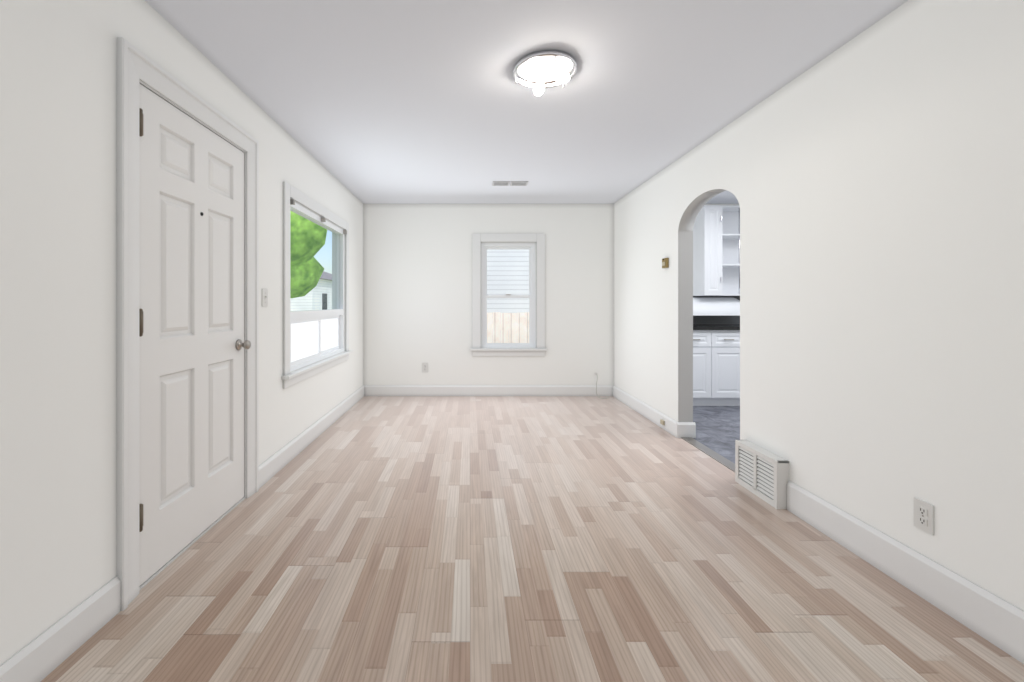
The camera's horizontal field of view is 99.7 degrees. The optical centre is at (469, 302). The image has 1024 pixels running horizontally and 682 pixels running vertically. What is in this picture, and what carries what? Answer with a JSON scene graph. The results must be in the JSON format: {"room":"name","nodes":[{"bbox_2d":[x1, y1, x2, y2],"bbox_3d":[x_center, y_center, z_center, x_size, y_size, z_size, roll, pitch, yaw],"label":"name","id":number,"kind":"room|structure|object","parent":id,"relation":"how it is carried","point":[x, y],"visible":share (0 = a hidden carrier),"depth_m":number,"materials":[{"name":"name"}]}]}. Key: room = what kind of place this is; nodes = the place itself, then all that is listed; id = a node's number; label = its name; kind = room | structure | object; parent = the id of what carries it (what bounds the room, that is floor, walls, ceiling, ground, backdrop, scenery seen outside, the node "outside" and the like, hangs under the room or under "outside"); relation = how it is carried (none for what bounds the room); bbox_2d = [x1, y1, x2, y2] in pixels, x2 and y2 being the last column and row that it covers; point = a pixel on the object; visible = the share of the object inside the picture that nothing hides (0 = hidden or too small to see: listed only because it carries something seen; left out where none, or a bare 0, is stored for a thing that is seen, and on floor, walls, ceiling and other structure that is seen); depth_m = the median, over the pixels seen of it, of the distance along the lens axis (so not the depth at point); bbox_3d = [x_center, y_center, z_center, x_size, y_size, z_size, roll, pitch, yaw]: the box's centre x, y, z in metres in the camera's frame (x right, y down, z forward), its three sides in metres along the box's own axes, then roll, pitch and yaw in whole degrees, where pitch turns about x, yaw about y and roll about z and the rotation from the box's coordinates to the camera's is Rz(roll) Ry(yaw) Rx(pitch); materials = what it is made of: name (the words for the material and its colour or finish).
{"room":"empty living room","nodes":[
{"label":"empty living room","id":0,"kind":"room"},
{"bbox_2d":[0,0,362,664],"bbox_3d":[-1.424,-0.040,1.880,0.140,2.440,7.440,0,0,0],"label":"wall","id":1,"kind":"structure","parent":0,"point":[57,310],"depth_m":1.47,"materials":[{"name":"paint"}]},
{"bbox_2d":[0,385,363,681],"bbox_3d":[-1.346,1.113,1.880,0.016,0.135,7.160,0,0,0],"label":"baseboard","id":2,"kind":"structure","parent":1,"relation":"attached to","point":[43,655],"depth_m":1.50,"materials":[{"name":"paint"}]},
{"bbox_2d":[116,37,257,610],"bbox_3d":[-1.411,0.081,2.175,0.166,2.198,1.056,0,0,0],"label":"door frame","id":3,"kind":"structure","parent":1,"relation":"attached to","point":[134,65],"depth_m":1.72,"materials":[{"name":"paint"}]},
{"bbox_2d":[139,83,250,585],"bbox_3d":[-1.346,0.131,2.171,0.108,2.066,0.832,0,0,0],"label":"entry door","id":4,"kind":"structure","parent":1,"relation":"in","point":[193,344],"depth_m":2.06,"materials":[{"name":"paint"}]},
{"bbox_2d":[262,289,267,306],"bbox_3d":[-1.345,-0.035,2.830,0.018,0.116,0.072,0,0,0],"label":"light switch","id":5,"kind":"object","parent":1,"relation":"attached to","point":[264,297],"visible":1,"depth_m":2.82,"materials":[{"name":"white plastic"}]},
{"bbox_2d":[281,181,352,388],"bbox_3d":[-1.397,-0.130,3.930,0.195,1.500,1.690,0,0,0],"label":"window","id":6,"kind":"structure","parent":1,"relation":"in","point":[316,335],"depth_m":3.79,"materials":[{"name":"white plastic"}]},
{"bbox_2d":[145,0,907,203],"bbox_3d":[1.673,-1.340,1.880,6.334,0.160,7.440,0,0,0],"label":"ceiling","id":7,"kind":"structure","parent":0,"point":[397,101],"depth_m":2.41,"materials":[{"name":"paint"}]},
{"bbox_2d":[492,181,527,185],"bbox_3d":[0.420,-1.256,4.520,0.366,0.008,0.150,0,0,0],"label":"ceiling vent","id":8,"kind":"object","parent":7,"relation":"in","point":[512,183],"visible":0.96,"depth_m":4.52,"materials":[{"name":"grey metal"}]},
{"bbox_2d":[513,50,576,95],"bbox_3d":[0.400,-1.210,2.300,0.340,0.101,0.340,0,0,0],"label":"ceiling light fixture","id":9,"kind":"object","parent":7,"relation":"attached to","point":[539,72],"visible":1,"depth_m":2.27,"materials":[{"name":"white glass"}]},
{"bbox_2d":[41,396,1023,681],"bbox_3d":[1.673,1.210,1.880,6.334,0.060,7.440,0,0,0],"label":"floor","id":10,"kind":"structure","parent":0,"point":[485,538],"depth_m":1.85,"materials":[{"name":"laminate"}]},
{"bbox_2d":[693,332,716,405],"bbox_3d":[2.569,0.743,5.158,0.438,0.876,0.600,0,0,0],"label":"base cabinet","id":11,"kind":"object","parent":10,"relation":"on","point":[716,364],"depth_m":4.86,"materials":[{"name":"white paint"}]},
{"bbox_2d":[693,324,739,331],"bbox_3d":[3.290,0.285,5.143,1.920,0.040,0.630,0,0,0],"label":"countertop","id":12,"kind":"structure","parent":11,"relation":"on","point":[696,327],"depth_m":4.86,"materials":[{"name":"black stone"}]},
{"bbox_2d":[681,437,734,471],"bbox_3d":[1.890,1.177,3.338,0.090,0.006,0.864,0,0,0],"label":"trim","id":13,"kind":"structure","parent":10,"relation":"on","point":[727,463],"depth_m":3.35,"materials":[{"name":"grey metal"}]},
{"bbox_2d":[717,332,739,405],"bbox_3d":[2.920,0.743,5.158,0.496,0.876,0.600,0,0,0],"label":"base cabinet","id":14,"kind":"object","parent":10,"relation":"on","point":[728,343],"depth_m":4.86,"materials":[{"name":"white paint"}]},
{"bbox_2d":[363,204,738,384],"bbox_3d":[1.743,-0.040,5.530,6.194,2.440,0.140,0,0,0],"label":"wall","id":15,"kind":"structure","parent":0,"point":[417,285],"depth_m":5.46,"materials":[{"name":"paint"}]},
{"bbox_2d":[422,363,427,371],"bbox_3d":[-0.570,0.820,5.455,0.072,0.116,0.009,0,0,0],"label":"electrical outlet","id":16,"kind":"object","parent":15,"relation":"attached to","point":[424,367],"visible":1,"depth_m":5.45,"materials":[{"name":"white plastic"}]},
{"bbox_2d":[364,385,612,395],"bbox_3d":[0.235,1.113,5.452,3.179,0.135,0.016,0,0,0],"label":"baseboard","id":17,"kind":"structure","parent":15,"relation":"attached to","point":[483,390],"depth_m":5.44,"materials":[{"name":"paint"}]},
{"bbox_2d":[470,234,546,355],"bbox_3d":[0.490,-0.102,5.505,0.970,1.555,0.190,0,0,0],"label":"window","id":18,"kind":"structure","parent":15,"relation":"in","point":[530,296],"depth_m":5.44,"materials":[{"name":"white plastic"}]},
{"bbox_2d":[693,205,739,295],"bbox_3d":[3.175,-0.630,5.287,0.750,1.080,0.342,0,0,0],"label":"upper cabinet","id":19,"kind":"object","parent":15,"relation":"attached to","point":[716,250],"visible":0.83,"depth_m":5.20,"materials":[{"name":"white paint"}]},
{"bbox_2d":[693,297,739,315],"bbox_3d":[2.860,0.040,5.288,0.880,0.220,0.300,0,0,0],"label":"backsplash","id":20,"kind":"structure","parent":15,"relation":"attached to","point":[716,306],"depth_m":5.18,"materials":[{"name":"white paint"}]},
{"bbox_2d":[693,296,739,323],"bbox_3d":[3.290,0.087,5.452,1.920,0.354,0.012,0,0,0],"label":"backsplash","id":21,"kind":"structure","parent":15,"relation":"attached to","point":[716,319],"depth_m":5.45,"materials":[{"name":"grey"}]},
{"bbox_2d":[614,0,1023,610],"bbox_3d":[1.890,-0.040,1.810,0.130,2.440,7.300,0,0,0],"label":"wall","id":22,"kind":"structure","parent":0,"point":[870,178],"depth_m":1.91,"materials":[{"name":"paint"}]},
{"bbox_2d":[662,258,668,267],"bbox_3d":[1.808,-0.370,3.988,0.034,0.090,0.080,0,0,0],"label":"thermostat","id":23,"kind":"object","parent":22,"relation":"attached to","point":[665,262],"visible":1,"depth_m":3.95,"materials":[{"name":"gold metal"}]},
{"bbox_2d":[735,440,788,508],"bbox_3d":[1.790,1.042,2.652,0.070,0.275,0.386,0,0,0],"label":"air vent","id":24,"kind":"object","parent":22,"relation":"in","point":[762,473],"visible":1,"depth_m":2.60,"materials":[{"name":"white plastic"}]},
{"bbox_2d":[613,385,1023,663],"bbox_3d":[1.890,1.097,1.880,0.162,0.165,7.160,0,0,0],"label":"baseboard","id":25,"kind":"structure","parent":22,"relation":"attached to","point":[995,620],"depth_m":1.78,"materials":[{"name":"paint"}]},
{"bbox_2d":[914,497,933,534],"bbox_3d":[1.820,0.855,1.727,0.009,0.116,0.072,0,0,0],"label":"electrical outlet","id":26,"kind":"object","parent":22,"relation":"attached to","point":[923,515],"visible":1,"depth_m":1.72,"materials":[{"name":"white plastic"}]},
{"label":"outside","id":27,"kind":"structure","parent":0,"visible":0},
{"bbox_3d":[-10.000,1.980,20.000,100.000,0.200,100.000,0,0,0],"label":"ground","id":28,"kind":"structure","parent":27,"visible":0},
{"bbox_2d":[290,211,326,298],"bbox_3d":[-5.856,-0.845,11.586,4.353,5.450,4.258,0,0,0],"label":"tree","id":29,"kind":"object","parent":28,"relation":"on","point":[301,238],"depth_m":11.35,"materials":[{"name":"green plant"}]},
{"bbox_2d":[290,271,331,310],"bbox_3d":[-15.500,-0.820,36.000,9.700,5.400,12.700,0,0,0],"label":"house","id":30,"kind":"structure","parent":28,"relation":"on","point":[320,285],"depth_m":31.22,"materials":[{"name":"grey"}]},
{"bbox_2d":[487,312,528,342],"bbox_3d":[1.528,1.020,7.530,13.057,1.720,0.060,0,0,0],"label":"fence","id":31,"kind":"object","parent":28,"relation":"on","point":[519,320],"depth_m":7.50,"materials":[{"name":"brown wood"}]},
{"bbox_2d":[487,249,528,342],"bbox_3d":[3.900,-1.920,13.300,12.900,7.600,8.100,0,0,0],"label":"house","id":32,"kind":"structure","parent":28,"relation":"on","point":[507,275],"depth_m":9.60,"materials":[{"name":"white"}]}
]}

